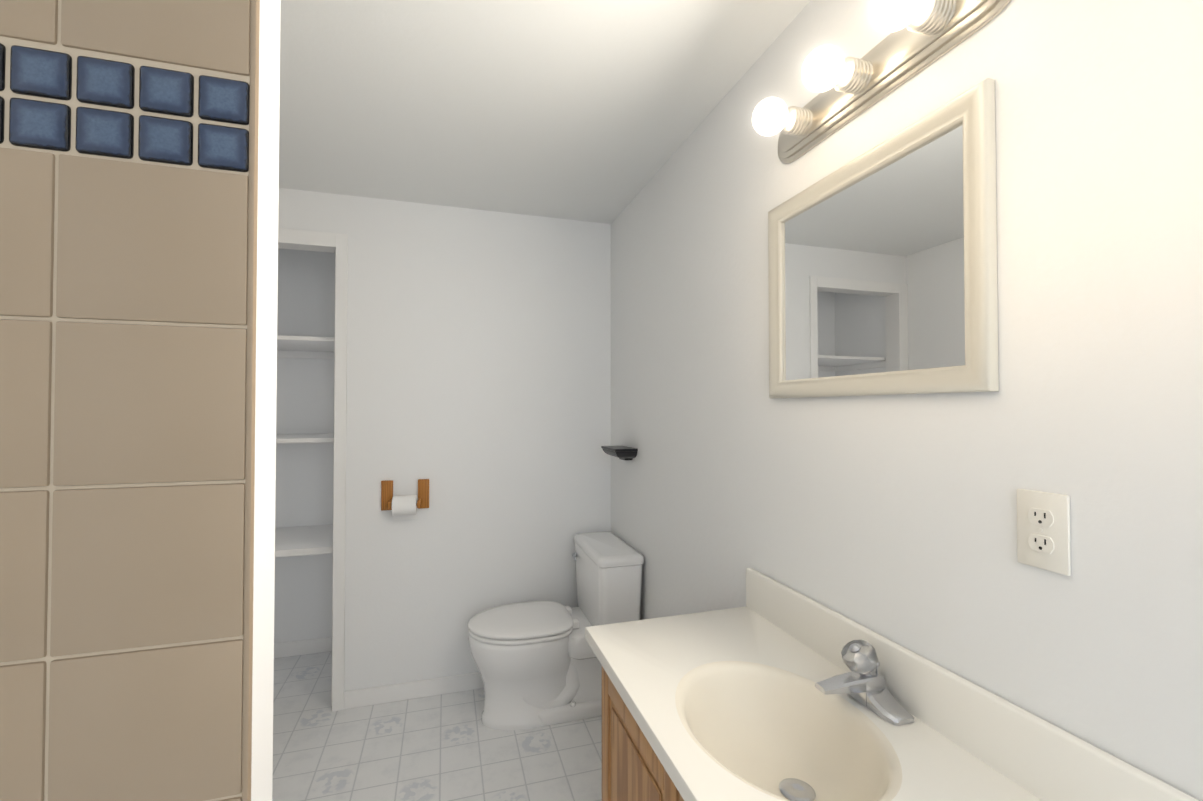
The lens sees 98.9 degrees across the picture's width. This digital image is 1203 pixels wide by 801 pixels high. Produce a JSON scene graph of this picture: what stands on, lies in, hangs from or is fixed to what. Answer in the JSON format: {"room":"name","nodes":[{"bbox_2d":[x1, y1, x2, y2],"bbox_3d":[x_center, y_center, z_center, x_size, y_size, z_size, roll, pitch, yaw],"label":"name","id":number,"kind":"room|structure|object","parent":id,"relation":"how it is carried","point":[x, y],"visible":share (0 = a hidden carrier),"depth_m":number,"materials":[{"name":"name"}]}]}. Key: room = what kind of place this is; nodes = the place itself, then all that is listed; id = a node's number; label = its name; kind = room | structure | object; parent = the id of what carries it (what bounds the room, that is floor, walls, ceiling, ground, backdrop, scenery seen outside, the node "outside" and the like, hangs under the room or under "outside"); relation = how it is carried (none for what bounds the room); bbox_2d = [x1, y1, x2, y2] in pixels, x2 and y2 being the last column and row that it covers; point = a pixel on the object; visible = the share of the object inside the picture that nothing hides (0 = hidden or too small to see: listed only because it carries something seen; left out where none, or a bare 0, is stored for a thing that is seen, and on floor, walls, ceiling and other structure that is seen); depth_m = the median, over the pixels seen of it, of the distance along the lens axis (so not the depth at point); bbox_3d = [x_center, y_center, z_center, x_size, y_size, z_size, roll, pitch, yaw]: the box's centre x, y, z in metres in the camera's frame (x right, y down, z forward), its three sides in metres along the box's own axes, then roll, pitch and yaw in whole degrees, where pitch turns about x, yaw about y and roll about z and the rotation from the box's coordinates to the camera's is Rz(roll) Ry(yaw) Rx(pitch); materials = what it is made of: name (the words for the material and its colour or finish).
{"room":"bathroom","nodes":[
{"label":"bathroom","id":0,"kind":"room"},
{"bbox_2d":[251,0,280,800],"bbox_3d":[-0.850,0.198,0.402,1.022,2.400,0.073,0,-1,-17],"label":"wall","id":1,"kind":"structure","parent":0,"point":[265,442],"depth_m":0.55,"materials":[{"name":"white paint"}]},
{"bbox_2d":[0,0,259,800],"bbox_3d":[-0.837,0.197,0.365,1.022,2.398,0.013,0,-1,-17],"label":"wall tiles","id":2,"kind":"structure","parent":1,"relation":"attached to","point":[128,202],"depth_m":0.48,"materials":[{"name":"beige tile"}]},
{"bbox_2d":[274,248,334,643],"bbox_3d":[-1.722,0.240,2.983,0.850,2.400,0.100,0,-1,-17],"label":"wall","id":3,"kind":"structure","parent":0,"point":[304,472],"depth_m":2.94,"materials":[{"name":"white paint"}]},
{"bbox_2d":[274,637,331,657],"bbox_3d":[-1.676,1.395,2.640,0.749,0.080,0.547,0,-1,-17],"label":"baseboard","id":4,"kind":"structure","parent":3,"relation":"attached to","point":[300,647],"depth_m":2.91,"materials":[{"name":"white paint"}]},
{"bbox_2d":[275,335,333,556],"bbox_3d":[-1.678,0.238,2.663,0.746,1.087,0.533,0,-1,-17],"label":"closet shelves","id":5,"kind":"object","parent":3,"relation":"attached to","point":[303,540],"visible":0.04,"depth_m":2.64,"materials":[{"name":"white paint"}]},
{"bbox_2d":[272,651,601,800],"bbox_3d":[-0.411,1.429,0.733,2.265,0.050,5.130,0,-1,-17],"label":"floor","id":6,"kind":"structure","parent":0,"point":[447,747],"depth_m":2.09,"materials":[{"name":"tile"}]},
{"bbox_2d":[468,531,643,730],"bbox_3d":[-0.234,1.056,2.386,0.750,0.748,0.492,0,-1,-17],"label":"toilet","id":7,"kind":"object","parent":6,"relation":"on","point":[538,663],"visible":0.96,"depth_m":2.26,"materials":[{"name":"white ceramic"}]},
{"bbox_2d":[585,568,1199,800],"bbox_3d":[0.340,0.939,0.948,0.503,0.936,0.990,0,-1,-17],"label":"bathroom vanity","id":8,"kind":"object","parent":6,"relation":"on","point":[773,690],"visible":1,"depth_m":0.99,"materials":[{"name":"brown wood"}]},
{"bbox_2d":[815,639,913,725],"bbox_3d":[0.484,0.529,0.998,0.146,0.116,0.164,0,-1,-17],"label":"faucet","id":9,"kind":"object","parent":8,"relation":"on","point":[877,688],"depth_m":0.98,"materials":[{"name":"silver metal"}]},
{"bbox_2d":[278,188,610,690],"bbox_3d":[-0.952,0.233,2.537,2.065,2.400,0.100,0,-1,-17],"label":"wall","id":10,"kind":"structure","parent":0,"point":[479,369],"depth_m":2.56,"materials":[{"name":"white paint"}]},
{"bbox_2d":[278,228,347,711],"bbox_3d":[-1.573,0.324,2.341,0.762,2.212,0.116,0,-1,-17],"label":"door frame","id":11,"kind":"structure","parent":10,"relation":"attached to","point":[338,242],"depth_m":2.39,"materials":[{"name":"white paint"}]},
{"bbox_2d":[381,479,428,519],"bbox_3d":[-0.928,0.475,2.429,0.216,0.187,0.111,0,-1,-17],"label":"toilet paper holder","id":12,"kind":"object","parent":10,"relation":"attached to","point":[403,507],"visible":0.98,"depth_m":2.44,"materials":[{"name":"brown wood"}]},
{"bbox_2d":[344,672,483,708],"bbox_3d":[-0.571,1.394,2.575,1.301,0.080,0.012,0,-1,-17],"label":"baseboard","id":13,"kind":"structure","parent":10,"relation":"attached to","point":[405,691],"depth_m":2.47,"materials":[{"name":"white paint"}]},
{"bbox_2d":[279,0,810,223],"bbox_3d":[-0.411,-1.021,0.773,2.265,0.050,5.130,0,-1,-17],"label":"ceiling","id":14,"kind":"structure","parent":0,"point":[597,111],"depth_m":1.64,"materials":[{"name":"white paint"}]},
{"bbox_2d":[611,0,1202,800],"bbox_3d":[0.625,0.209,1.067,0.100,2.400,5.130,0,-1,-17],"label":"wall","id":15,"kind":"structure","parent":0,"point":[893,518],"depth_m":0.83,"materials":[{"name":"white paint"}]},
{"bbox_2d":[601,446,637,459],"bbox_3d":[0.084,0.256,2.485,0.110,0.060,0.220,0,-1,-17],"label":"wall shelf","id":16,"kind":"object","parent":15,"relation":"attached to","point":[624,453],"visible":1,"depth_m":2.41,"materials":[{"name":"black paint"}]},
{"bbox_2d":[752,0,1010,162],"bbox_3d":[0.492,-0.679,1.067,0.161,0.116,0.620,0,-1,-17],"label":"sconce","id":17,"kind":"object","parent":15,"relation":"attached to","point":[924,34],"visible":1,"depth_m":1.03,"materials":[{"name":"silver metal"}]},
{"bbox_2d":[768,78,998,397],"bbox_3d":[0.547,-0.265,1.118,0.023,0.510,0.592,0,-1,-17],"label":"mirror","id":18,"kind":"object","parent":15,"relation":"attached to","point":[882,268],"visible":0.98,"depth_m":1.01,"materials":[{"name":"white mirror"}]},
{"bbox_2d":[1017,489,1070,575],"bbox_3d":[0.658,0.194,0.769,0.008,0.115,0.070,0,-1,-17],"label":"electrical outlet plate","id":19,"kind":"object","parent":15,"relation":"attached to","point":[1043,530],"visible":1,"depth_m":0.76,"materials":[{"name":"white plastic"}]}
]}

